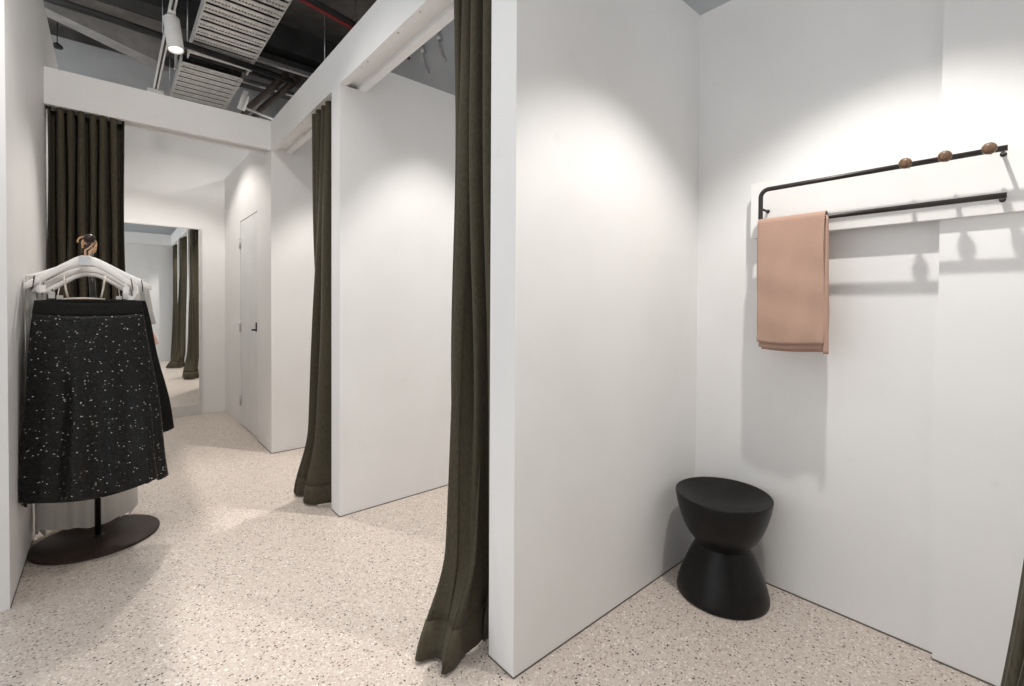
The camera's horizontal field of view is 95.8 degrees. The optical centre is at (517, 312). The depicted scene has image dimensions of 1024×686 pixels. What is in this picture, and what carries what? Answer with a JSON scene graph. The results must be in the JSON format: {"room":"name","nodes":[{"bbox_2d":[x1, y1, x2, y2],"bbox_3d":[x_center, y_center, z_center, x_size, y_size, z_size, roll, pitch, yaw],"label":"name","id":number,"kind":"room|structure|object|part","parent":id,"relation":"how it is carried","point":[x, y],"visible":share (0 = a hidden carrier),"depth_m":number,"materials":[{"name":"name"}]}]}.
{"room":"store fitting room","nodes":[
{"label":"store fitting room","id":0,"kind":"room"},
{"bbox_2d":[0,0,57,611],"bbox_3d":[-3.162,-0.388,3.038,0.129,3.060,3.419,0,1,-41],"label":"wall","id":1,"kind":"structure","parent":0,"point":[26,44],"depth_m":1.99,"materials":[{"name":"white paint"}]},
{"bbox_2d":[10,534,34,608],"bbox_3d":[-3.121,1.139,3.102,0.002,0.005,3.419,0,1,-41],"label":"trim","id":2,"kind":"structure","parent":1,"relation":"attached to","point":[34,534],"depth_m":2.02,"materials":[{"name":"grey"}]},
{"bbox_2d":[43,1,164,70],"bbox_3d":[-3.788,-2.639,4.285,0.176,0.280,1.061,1,1,17],"label":"ceiling beam","id":3,"kind":"structure","parent":0,"point":[143,48],"depth_m":4.27,"materials":[{"name":"concrete"}]},
{"bbox_2d":[68,0,191,41],"bbox_3d":[-3.079,-2.752,4.467,3.300,0.250,0.250,0,1,-41],"label":"ceiling beam","id":4,"kind":"structure","parent":0,"point":[146,21],"depth_m":4.09,"materials":[{"name":"metal"}]},
{"bbox_2d":[44,66,270,153],"bbox_3d":[-2.493,-1.407,3.328,1.269,0.228,0.150,0,1,-41],"label":"header beam","id":5,"kind":"structure","parent":0,"point":[138,108],"depth_m":3.22,"materials":[{"name":"white paint"}]},
{"bbox_2d":[47,105,124,299],"bbox_3d":[-2.831,-0.096,3.057,0.389,2.454,0.155,0,1,-41],"label":"curtain","id":6,"kind":"object","parent":5,"relation":"hanging from","point":[86,155],"visible":0.38,"depth_m":3.03,"materials":[{"name":"green fabric"}]},
{"bbox_2d":[48,23,291,99],"bbox_3d":[-3.831,-2.395,5.477,5.100,1.000,0.150,0,1,-41],"label":"wall","id":7,"kind":"structure","parent":0,"point":[63,32],"depth_m":4.81,"materials":[{"name":"concrete"}]},
{"bbox_2d":[51,35,311,413],"bbox_3d":[-3.853,-0.726,4.781,3.734,3.680,0.120,0,1,-41],"label":"wall","id":8,"kind":"structure","parent":0,"point":[169,180],"depth_m":4.95,"materials":[{"name":"white paint"}]},
{"bbox_2d":[47,0,376,91],"bbox_3d":[-1.897,-2.930,3.272,5.100,0.150,6.300,0,1,-41],"label":"ceiling","id":9,"kind":"structure","parent":0,"point":[299,16],"depth_m":4.56,"materials":[{"name":"paint"}]},
{"bbox_2d":[53,22,63,49],"bbox_3d":[-4.075,-2.609,4.093,0.080,0.537,0.080,0,1,-41],"label":"pendant lamp","id":10,"kind":"object","parent":9,"relation":"hanging from","point":[56,45],"visible":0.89,"depth_m":4.09,"materials":[{"name":"black metal"}]},
{"bbox_3d":[-4.076,-2.362,4.097,0.080,0.042,0.080,0,1,-41],"label":"lamp shade","id":11,"kind":"part","parent":10,"relation":"part of","materials":[{"name":"black metal"}]},
{"bbox_2d":[147,0,177,94],"bbox_3d":[-1.528,-2.421,2.208,0.120,0.835,5.800,0,1,-41],"label":"track","id":12,"kind":"object","parent":9,"relation":"hanging from","point":[172,6],"visible":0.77,"depth_m":3.77,"materials":[{"name":"white metal"}]},
{"bbox_2d":[163,9,183,54],"bbox_3d":[-2.360,-1.914,3.171,0.139,0.265,0.096,1,1,17],"label":"spotlight","id":13,"kind":"object","parent":12,"relation":"hanging from","point":[172,27],"visible":1,"depth_m":3.14,"materials":[{"name":"white metal"}]},
{"bbox_3d":[-2.375,-2.021,3.175,0.040,0.050,0.100,0,1,-41],"label":"stem","id":14,"kind":"part","parent":13,"relation":"part of","materials":[{"name":"white metal"}]},
{"bbox_2d":[169,52,243,109],"bbox_3d":[-3.053,-2.518,4.514,0.494,0.720,1.020,0,1,-41],"label":"cable tray","id":15,"kind":"object","parent":9,"relation":"hanging from","point":[196,80],"visible":0.98,"depth_m":4.39,"materials":[{"name":"metal"}]},
{"bbox_3d":[-3.492,-2.522,4.647,0.009,0.720,0.009,1,1,26],"label":"threaded rod","id":16,"kind":"part","parent":15,"relation":"part of","materials":[{"name":"metal"}]},
{"bbox_3d":[-3.063,-2.513,4.159,0.009,0.720,0.009,0,1,-19],"label":"threaded rod","id":17,"kind":"part","parent":15,"relation":"part of","materials":[{"name":"metal"}]},
{"bbox_3d":[-3.227,-2.205,4.367,0.008,0.084,1.020,0,1,-41],"label":"rail","id":18,"kind":"part","parent":15,"relation":"part of","materials":[{"name":"metal"}]},
{"bbox_2d":[183,50,274,80],"bbox_3d":[-2.626,-2.221,4.151,0.841,0.039,0.043,0,1,-43],"label":"conduit","id":19,"kind":"object","parent":15,"relation":"attached to","point":[253,73],"visible":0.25,"depth_m":4.18,"materials":[{"name":"grey metal"}]},
{"bbox_3d":[-2.882,-2.207,4.670,0.008,0.084,1.020,0,1,-41],"label":"rail","id":20,"kind":"part","parent":15,"relation":"part of","materials":[{"name":"metal"}]},
{"bbox_2d":[237,90,248,110],"bbox_3d":[-2.659,-2.047,4.499,0.134,0.177,0.081,1,1,21],"label":"spotlight","id":21,"kind":"object","parent":15,"relation":"hanging from","point":[244,98],"visible":1,"depth_m":4.47,"materials":[{"name":"white metal"}]},
{"bbox_2d":[99,0,337,68],"bbox_3d":[-2.777,-2.610,4.049,3.000,0.240,0.220,0,1,-41],"label":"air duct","id":22,"kind":"object","parent":9,"relation":"hanging from","point":[286,42],"visible":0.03,"depth_m":4.38,"materials":[{"name":"black metal"}]},
{"bbox_2d":[187,0,291,74],"bbox_3d":[-1.866,-2.494,3.195,0.474,0.720,2.330,0,1,-41],"label":"cable tray","id":23,"kind":"object","parent":9,"relation":"hanging from","point":[238,29],"visible":0.87,"depth_m":3.50,"materials":[{"name":"metal"}]},
{"bbox_2d":[43,0,294,83],"bbox_3d":[-2.717,-2.120,3.587,0.070,0.052,1.882,1,1,44],"label":"conduit","id":24,"kind":"object","parent":23,"relation":"attached to","point":[67,4],"visible":1,"depth_m":3.51,"materials":[{"name":"grey metal"}]},
{"bbox_3d":[-2.730,-2.507,3.826,0.009,0.720,0.009,0,1,-19],"label":"threaded rod","id":25,"kind":"part","parent":23,"relation":"part of","materials":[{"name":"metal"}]},
{"bbox_3d":[-2.033,-2.180,3.054,0.008,0.084,2.330,0,1,-41],"label":"rail","id":26,"kind":"part","parent":23,"relation":"part of","materials":[{"name":"metal"}]},
{"bbox_3d":[-1.702,-2.183,3.344,0.008,0.084,2.330,0,1,-41],"label":"rail","id":27,"kind":"part","parent":23,"relation":"part of","materials":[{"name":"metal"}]},
{"bbox_2d":[246,107,272,119],"bbox_3d":[-2.433,-2.047,5.104,0.060,0.034,1.194,1,1,34],"label":"pipe","id":28,"kind":"object","parent":9,"relation":"hanging from","point":[248,109],"visible":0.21,"depth_m":4.76,"materials":[{"name":"white metal"}]},
{"bbox_2d":[240,71,289,114],"bbox_3d":[-2.650,-2.128,4.687,1.510,0.120,0.090,1,1,43],"label":"pipe","id":29,"kind":"object","parent":9,"relation":"hanging from","point":[276,83],"visible":0.72,"depth_m":4.47,"materials":[{"name":"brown metal"}]},
{"bbox_2d":[242,78,295,96],"bbox_3d":[-2.302,-2.300,4.952,1.164,0.040,0.040,0,1,-41],"label":"channel","id":30,"kind":"object","parent":9,"relation":"hanging from","point":[245,80],"visible":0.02,"depth_m":4.67,"materials":[{"name":"metal"}]},
{"bbox_2d":[251,75,300,117],"bbox_3d":[-2.575,-2.128,4.753,1.510,0.120,0.090,1,1,43],"label":"pipe","id":31,"kind":"object","parent":9,"relation":"hanging from","point":[287,87],"visible":0.71,"depth_m":4.53,"materials":[{"name":"brown metal"}]},
{"bbox_2d":[256,56,312,77],"bbox_3d":[-1.972,-2.313,4.576,1.164,0.040,0.040,0,1,-41],"label":"channel","id":32,"kind":"object","parent":9,"relation":"hanging from","point":[262,60],"visible":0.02,"depth_m":4.35,"materials":[{"name":"metal"}]},
{"bbox_2d":[254,51,315,87],"bbox_3d":[-2.151,-2.412,4.803,1.134,0.130,0.280,0,1,-41],"label":"pipe","id":33,"kind":"object","parent":9,"relation":"hanging from","point":[269,56],"visible":0.04,"depth_m":4.53,"materials":[{"name":"metal"}]},
{"bbox_2d":[324,0,324,59],"bbox_3d":[-1.694,-2.409,4.060,0.022,0.910,0.021,0,1,-41],"label":"rod","id":34,"kind":"object","parent":9,"relation":"hanging from","point":[324,0],"visible":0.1,"depth_m":4.05,"materials":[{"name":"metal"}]},
{"bbox_2d":[306,0,356,26],"bbox_3d":[-1.457,-2.420,3.796,0.071,0.060,1.380,1,1,37],"label":"conduit","id":35,"kind":"object","parent":9,"relation":"hanging from","point":[317,3],"visible":0.2,"depth_m":3.72,"materials":[{"name":"metal"}]},
{"bbox_2d":[298,0,409,59],"bbox_3d":[-1.430,-2.359,3.766,0.037,0.028,1.379,1,1,37],"label":"pipe","id":36,"kind":"object","parent":9,"relation":"hanging from","point":[307,3],"visible":0.63,"depth_m":3.65,"materials":[{"name":"metal"}]},
{"bbox_2d":[225,151,267,448],"bbox_3d":[-2.630,-0.176,4.544,0.120,2.600,1.866,0,1,-41],"label":"wall","id":37,"kind":"structure","parent":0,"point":[246,185],"depth_m":4.60,"materials":[{"name":"white paint"}]},
{"bbox_2d":[239,212,257,437],"bbox_3d":[-2.520,0.114,4.339,0.077,2.004,0.712,0,1,-41],"label":"door","id":38,"kind":"structure","parent":37,"relation":"attached to","point":[248,399],"depth_m":4.33,"materials":[{"name":"white paint"}]},
{"bbox_2d":[267,138,314,452],"bbox_3d":[-1.578,-0.165,4.141,1.168,2.600,0.129,0,1,-41],"label":"wall partition","id":39,"kind":"structure","parent":0,"point":[290,244],"depth_m":3.80,"materials":[{"name":"white paint"}]},
{"bbox_2d":[271,0,453,153],"bbox_3d":[-0.431,-1.378,2.057,0.150,0.228,4.481,0,1,-41],"label":"header beam","id":40,"kind":"structure","parent":0,"point":[374,39],"depth_m":2.40,"materials":[{"name":"white paint"}]},
{"bbox_2d":[294,96,331,504],"bbox_3d":[-1.229,-0.085,2.888,0.252,2.454,0.442,0,1,-41],"label":"curtain","id":41,"kind":"object","parent":40,"relation":"hanging from","point":[313,481],"visible":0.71,"depth_m":2.81,"materials":[{"name":"green fabric"}]},
{"bbox_2d":[415,0,491,674],"bbox_3d":[-0.221,-0.062,1.664,0.344,2.455,0.280,0,1,-41],"label":"curtain","id":42,"kind":"object","parent":40,"relation":"hanging from","point":[457,620],"visible":0.8,"depth_m":1.67,"materials":[{"name":"green fabric"}]},
{"bbox_2d":[1000,560,1023,685],"bbox_3d":[0.808,-0.043,0.629,0.156,2.454,0.380,0,1,-41],"label":"curtain","id":43,"kind":"object","parent":40,"relation":"hanging from","point":[1013,673],"visible":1,"depth_m":0.70,"materials":[{"name":"green fabric"}]},
{"bbox_2d":[332,72,454,515],"bbox_3d":[-0.604,-0.144,3.033,1.168,2.600,0.129,0,1,-41],"label":"wall partition","id":44,"kind":"structure","parent":0,"point":[393,142],"depth_m":2.80,"materials":[{"name":"white paint"}]},
{"bbox_2d":[340,485,446,516],"bbox_3d":[-0.568,1.154,3.002,1.168,0.005,0.002,0,1,-41],"label":"trim","id":45,"kind":"structure","parent":44,"relation":"attached to","point":[444,485],"depth_m":2.82,"materials":[{"name":"grey"}]},
{"bbox_2d":[0,411,990,685],"bbox_3d":[-1.903,1.206,2.477,6.400,0.100,7.800,0,1,-41],"label":"floor","id":46,"kind":"structure","parent":0,"point":[240,581],"depth_m":1.78,"materials":[{"name":"stone"}]},
{"bbox_2d":[27,234,159,564],"bbox_3d":[-2.143,0.397,2.358,0.501,1.518,0.501,0,1,-1],"label":"stand","id":47,"kind":"object","parent":46,"relation":"on","point":[74,545],"visible":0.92,"depth_m":2.32,"materials":[{"name":"brown metal"}]},
{"bbox_2d":[23,236,139,293],"bbox_3d":[-2.011,-0.221,2.152,0.396,0.264,0.053,0,1,-44],"label":"clothes hanger","id":48,"kind":"object","parent":47,"relation":"hanging from","point":[84,260],"visible":0.94,"depth_m":2.12,"materials":[{"name":"white plastic"}]},
{"bbox_3d":[-1.996,-0.237,2.135,0.042,0.041,0.007,0,1,-44],"label":"plate","id":49,"kind":"part","parent":48,"relation":"part of","materials":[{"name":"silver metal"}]},
{"bbox_2d":[18,299,168,506],"bbox_3d":[-1.974,0.394,2.184,0.517,0.910,0.301,0,1,-41],"label":"skirt","id":50,"kind":"object","parent":48,"relation":"hanging from","point":[92,427],"visible":1,"depth_m":2.10,"materials":[{"name":"black fabric"}]},
{"bbox_2d":[27,243,142,280],"bbox_3d":[-2.207,-0.252,2.382,0.047,0.211,0.456,1,1,41],"label":"clothes hanger","id":51,"kind":"object","parent":47,"relation":"hanging from","point":[44,271],"visible":0.19,"depth_m":2.26,"materials":[{"name":"white plastic"}]},
{"bbox_2d":[32,242,137,298],"bbox_3d":[-2.089,-0.210,2.254,0.048,0.290,0.380,1,1,39],"label":"clothes hanger","id":52,"kind":"object","parent":47,"relation":"hanging from","point":[51,294],"visible":0.56,"depth_m":2.21,"materials":[{"name":"white plastic"}]},
{"bbox_2d":[49,299,173,431],"bbox_3d":[-2.041,0.284,2.300,0.533,0.699,0.124,0,1,-41],"label":"skirt","id":53,"kind":"object","parent":52,"relation":"hanging from","point":[166,411],"visible":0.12,"depth_m":2.41,"materials":[{"name":"black fabric"}]},
{"bbox_3d":[-2.042,0.307,2.299,0.535,0.654,0.124,0,1,-41],"label":"panel","id":54,"kind":"part","parent":53,"relation":"part of","materials":[{"name":"black fabric"}]},
{"bbox_2d":[35,487,137,536],"bbox_3d":[-2.285,0.534,2.464,0.404,1.173,0.271,0,1,-41],"label":"dress","id":55,"kind":"object","parent":47,"relation":"hanging from","point":[79,514],"visible":0.08,"depth_m":2.36,"materials":[{"name":"white fabric"}]},
{"bbox_2d":[24,240,150,293],"bbox_3d":[-2.038,-0.221,2.206,0.452,0.266,0.048,0,1,-32],"label":"clothes hanger","id":56,"kind":"object","parent":47,"relation":"hanging from","point":[138,282],"visible":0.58,"depth_m":2.25,"materials":[{"name":"white plastic"}]},
{"bbox_2d":[62,274,105,298],"bbox_3d":[-2.039,0.098,2.206,0.284,0.551,0.066,0,1,-41],"label":"straps","id":57,"kind":"object","parent":56,"relation":"hanging from","point":[64,279],"visible":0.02,"depth_m":2.19,"materials":[{"name":"white fabric"}]},
{"bbox_2d":[62,297,102,298],"bbox_3d":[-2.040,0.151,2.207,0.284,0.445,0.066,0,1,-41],"label":"bar","id":58,"kind":"object","parent":57,"relation":"hanging from","point":[67,297],"depth_m":2.19,"materials":[{"name":"white plastic"}]},
{"bbox_2d":[45,242,132,299],"bbox_3d":[-2.134,-0.203,2.308,0.330,0.306,0.048,0,1,-38],"label":"clothes hanger","id":59,"kind":"object","parent":47,"relation":"hanging from","point":[71,278],"visible":0.51,"depth_m":2.27,"materials":[{"name":"white plastic"}]},
{"bbox_2d":[25,275,155,372],"bbox_3d":[-2.148,0.236,2.307,0.260,0.827,0.500,1,1,20],"label":"blouse","id":60,"kind":"object","parent":59,"relation":"hanging from","point":[144,295],"visible":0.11,"depth_m":2.12,"materials":[{"name":"white fabric"}]},
{"bbox_2d":[30,275,144,299],"bbox_3d":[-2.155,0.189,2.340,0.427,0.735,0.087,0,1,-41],"label":"clothes hanger","id":61,"kind":"object","parent":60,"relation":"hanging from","point":[141,296],"depth_m":2.44,"materials":[{"name":"white plastic"}]},
{"bbox_3d":[-1.964,-0.336,2.121,0.043,0.043,0.042,0,1,-41],"label":"knob","id":62,"kind":"part","parent":47,"relation":"part of","materials":[{"name":"brown metal"}]},
{"bbox_2d":[153,332,158,344],"bbox_3d":[-2.135,0.061,2.422,0.404,0.235,0.073,0,1,-41],"label":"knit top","id":63,"kind":"object","parent":47,"relation":"hanging from","point":[155,337],"visible":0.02,"depth_m":2.53,"materials":[{"name":"fabric"}]},
{"bbox_2d":[124,222,200,417],"bbox_3d":[-3.824,0.106,4.718,0.985,2.018,0.035,0,1,-41],"label":"mirror","id":64,"kind":"object","parent":46,"relation":"on","point":[167,258],"visible":0.48,"depth_m":4.89,"materials":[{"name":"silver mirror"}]},
{"bbox_2d":[676,477,773,619],"bbox_3d":[0.859,0.967,1.943,0.375,0.420,0.375,0,1,-41],"label":"stool","id":65,"kind":"object","parent":46,"relation":"on","point":[720,574],"visible":1,"depth_m":1.83,"materials":[{"name":"black plastic"}]},
{"bbox_3d":[0.859,0.862,1.942,0.375,0.209,0.375,0,1,-41],"label":"seat","id":66,"kind":"part","parent":65,"relation":"part of","materials":[{"name":"black plastic"}]},
{"bbox_2d":[489,0,699,676],"bbox_3d":[0.389,-0.124,1.905,1.168,2.600,0.129,0,1,-41],"label":"wall partition","id":67,"kind":"structure","parent":0,"point":[595,103],"depth_m":1.71,"materials":[{"name":"white paint"}]},
{"bbox_2d":[488,655,512,678],"bbox_3d":[-0.058,1.177,1.536,0.002,0.005,0.129,0,1,-41],"label":"trim","id":68,"kind":"structure","parent":67,"relation":"attached to","point":[489,656],"depth_m":1.53,"materials":[{"name":"grey"}]},
{"bbox_2d":[513,559,683,678],"bbox_3d":[0.425,1.175,1.873,1.168,0.005,0.002,0,1,-41],"label":"trim","id":69,"kind":"structure","parent":67,"relation":"attached to","point":[546,655],"depth_m":1.74,"materials":[{"name":"grey"}]},
{"bbox_2d":[391,0,1023,685],"bbox_3d":[-0.280,-0.630,3.612,0.153,3.560,6.596,0,1,-41],"label":"wall","id":70,"kind":"structure","parent":0,"point":[842,441],"depth_m":1.72,"materials":[{"name":"white paint"}]},
{"bbox_2d":[420,45,429,73],"bbox_3d":[-0.828,-2.268,4.124,0.112,0.306,0.041,1,1,38],"label":"wall hook","id":71,"kind":"object","parent":70,"relation":"attached to","point":[422,51],"visible":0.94,"depth_m":4.12,"materials":[{"name":"metal"}]},
{"bbox_2d":[436,32,445,61],"bbox_3d":[-0.650,-2.265,3.921,0.112,0.306,0.041,1,1,38],"label":"wall hook","id":72,"kind":"object","parent":70,"relation":"attached to","point":[438,37],"visible":0.94,"depth_m":3.92,"materials":[{"name":"metal"}]},
{"bbox_2d":[765,582,931,653],"bbox_3d":[1.150,1.178,1.930,0.003,0.005,0.874,0,1,-41],"label":"trim","id":73,"kind":"structure","parent":70,"relation":"attached to","point":[765,582],"depth_m":1.77,"materials":[{"name":"grey"}]},
{"bbox_2d":[751,134,1023,238],"bbox_3d":[1.321,-0.426,1.581,0.193,0.232,1.042,0,1,-41],"label":"coat rack","id":74,"kind":"object","parent":70,"relation":"attached to","point":[985,178],"visible":0.98,"depth_m":1.59,"materials":[{"name":"black metal"}]},
{"bbox_2d":[756,211,828,353],"bbox_3d":[1.063,-0.112,1.792,0.081,0.534,0.258,0,1,-41],"label":"folded cloth","id":75,"kind":"object","parent":74,"relation":"hanging from","point":[792,250],"visible":1,"depth_m":1.77,"materials":[{"name":"pink fabric"}]},
{"bbox_3d":[1.220,-0.423,1.637,0.018,0.157,0.703,0,1,-41],"label":"rail","id":76,"kind":"part","parent":74,"relation":"part of","materials":[{"name":"black metal"}]},
{"bbox_2d":[932,658,995,685],"bbox_3d":[1.579,1.187,1.393,0.003,0.005,0.500,0,1,-41],"label":"trim","id":77,"kind":"structure","parent":70,"relation":"attached to","point":[979,679],"depth_m":1.52,"materials":[{"name":"grey"}]}
]}

